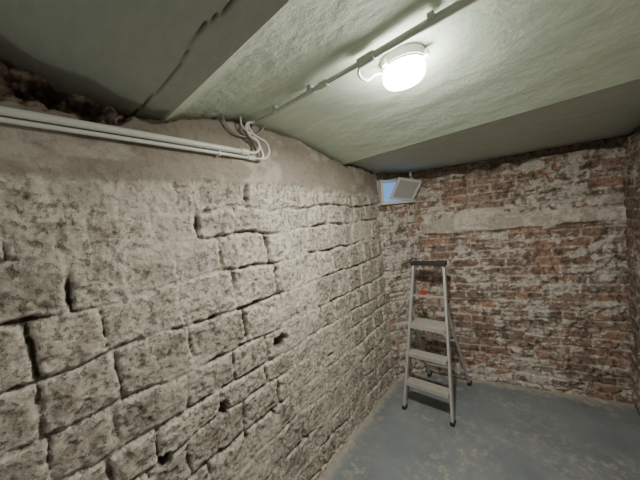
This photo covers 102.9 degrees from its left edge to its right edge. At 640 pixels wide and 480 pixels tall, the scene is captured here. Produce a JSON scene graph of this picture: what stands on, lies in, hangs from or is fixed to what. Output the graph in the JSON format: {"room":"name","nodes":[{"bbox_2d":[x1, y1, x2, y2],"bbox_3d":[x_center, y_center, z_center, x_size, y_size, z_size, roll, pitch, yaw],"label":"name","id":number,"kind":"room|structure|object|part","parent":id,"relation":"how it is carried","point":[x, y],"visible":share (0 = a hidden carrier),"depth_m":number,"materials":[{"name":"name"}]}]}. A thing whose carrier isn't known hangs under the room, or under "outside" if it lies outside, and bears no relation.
{"room":"basement cellar","nodes":[
{"label":"basement cellar","id":0,"kind":"room"},
{"bbox_2d":[0,0,288,120],"bbox_3d":[-0.487,-0.530,-0.029,2.070,0.142,1.454,-3,4,40],"label":"ceiling","id":1,"kind":"structure","parent":0,"point":[143,59],"depth_m":0.69,"materials":[{"name":"paint"}]},
{"bbox_2d":[0,60,394,479],"bbox_3d":[-0.454,0.462,1.333,0.167,2.390,3.240,-3,4,40],"label":"wall","id":2,"kind":"structure","parent":0,"point":[166,313],"depth_m":1.07,"materials":[{"name":"stone"}]},
{"bbox_2d":[0,106,255,160],"bbox_3d":[-0.923,-0.344,0.679,0.060,0.049,1.790,-3,4,40],"label":"conduit","id":3,"kind":"object","parent":2,"relation":"attached to","point":[5,111],"visible":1,"depth_m":0.88,"materials":[{"name":"white plastic"}]},
{"bbox_2d":[221,114,269,160],"bbox_3d":[-0.368,-0.528,1.321,0.054,0.215,0.268,-3,4,40],"label":"cables","id":4,"kind":"object","parent":3,"relation":"attached to","point":[250,133],"visible":0.98,"depth_m":1.33,"materials":[{"name":"white plastic"}]},
{"bbox_2d":[252,0,478,125],"bbox_3d":[0.303,-0.660,0.886,1.640,0.060,0.163,-3,4,40],"label":"pipe","id":5,"kind":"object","parent":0,"point":[433,18],"depth_m":0.88,"materials":[{"name":"grey plastic"}]},
{"bbox_2d":[164,0,639,164],"bbox_3d":[0.403,-0.649,1.026,2.070,0.142,1.316,-3,4,40],"label":"ceiling","id":6,"kind":"structure","parent":0,"point":[490,60],"depth_m":1.00,"materials":[{"name":"paint"}]},
{"bbox_2d":[381,42,428,90],"bbox_3d":[0.327,-0.656,0.981,0.178,0.112,0.154,-3,4,40],"label":"lamp","id":7,"kind":"object","parent":6,"relation":"attached to","point":[403,66],"depth_m":0.93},
{"bbox_2d":[376,172,428,380],"bbox_3d":[0.825,0.329,2.594,0.421,2.230,0.095,-7,3,-14],"label":"wall","id":8,"kind":"structure","parent":0,"point":[399,243],"depth_m":2.57,"materials":[{"name":"brick"}]},
{"bbox_2d":[377,178,414,204],"bbox_3d":[0.750,-0.474,2.501,0.360,0.235,0.060,-7,3,-14],"label":"frame","id":9,"kind":"object","parent":8,"relation":"attached to","point":[380,183],"visible":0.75,"depth_m":2.45,"materials":[{"name":"white plastic"}]},
{"bbox_2d":[383,182,401,201],"bbox_3d":[0.747,-0.474,2.510,0.330,0.210,0.006,-7,3,-14],"label":"glass","id":10,"kind":"object","parent":9,"relation":"in","point":[387,187],"visible":0.14,"depth_m":2.49,"materials":[{"name":"blue glass"}]},
{"bbox_2d":[390,177,422,200],"bbox_3d":[0.814,-0.477,2.413,0.294,0.221,0.142,-8,4,-22],"label":"window","id":11,"kind":"structure","parent":8,"relation":"in","point":[399,178],"depth_m":2.39,"materials":[{"name":"white plastic"}]},
{"bbox_2d":[393,180,418,198],"bbox_3d":[0.814,-0.477,2.413,0.221,0.185,0.245,-3,4,40],"label":"pane","id":12,"kind":"object","parent":11,"relation":"in","point":[405,189],"depth_m":2.41,"materials":[{"name":"grey glass"}]},
{"bbox_2d":[318,373,639,479],"bbox_3d":[0.580,1.534,1.078,2.070,0.013,4.130,-3,4,40],"label":"floor","id":13,"kind":"structure","parent":0,"point":[501,431],"depth_m":1.83,"materials":[{"name":"paint"}]},
{"bbox_2d":[402,261,471,426],"bbox_3d":[1.010,0.806,2.277,0.422,1.219,0.658,-3,4,40],"label":"step ladder","id":14,"kind":"object","parent":13,"relation":"on","point":[419,324],"visible":1,"depth_m":2.21,"materials":[{"name":"metal"}]},
{"bbox_3d":[0.959,0.500,2.257,0.284,0.018,0.012,-4,4,37],"label":"rail","id":15,"kind":"part","parent":14,"relation":"part of","materials":[{"name":"metal"}]},
{"bbox_2d":[347,79,639,176],"bbox_3d":[1.246,-0.710,2.022,2.070,0.080,1.290,-3,4,40],"label":"ceiling","id":16,"kind":"structure","parent":0,"point":[614,111],"depth_m":1.72,"materials":[{"name":"paint"}]},
{"bbox_2d":[411,134,632,403],"bbox_3d":[1.742,0.247,2.262,1.617,2.230,0.107,-5,4,28],"label":"wall","id":17,"kind":"structure","parent":0,"point":[533,246],"depth_m":2.18,"materials":[{"name":"brick"}]},
{"bbox_2d":[621,126,639,415],"bbox_3d":[1.127,0.338,0.464,0.110,2.390,3.970,-3,4,40],"label":"wall","id":18,"kind":"structure","parent":0,"point":[630,163],"depth_m":1.80,"materials":[{"name":"brick"}]}
]}

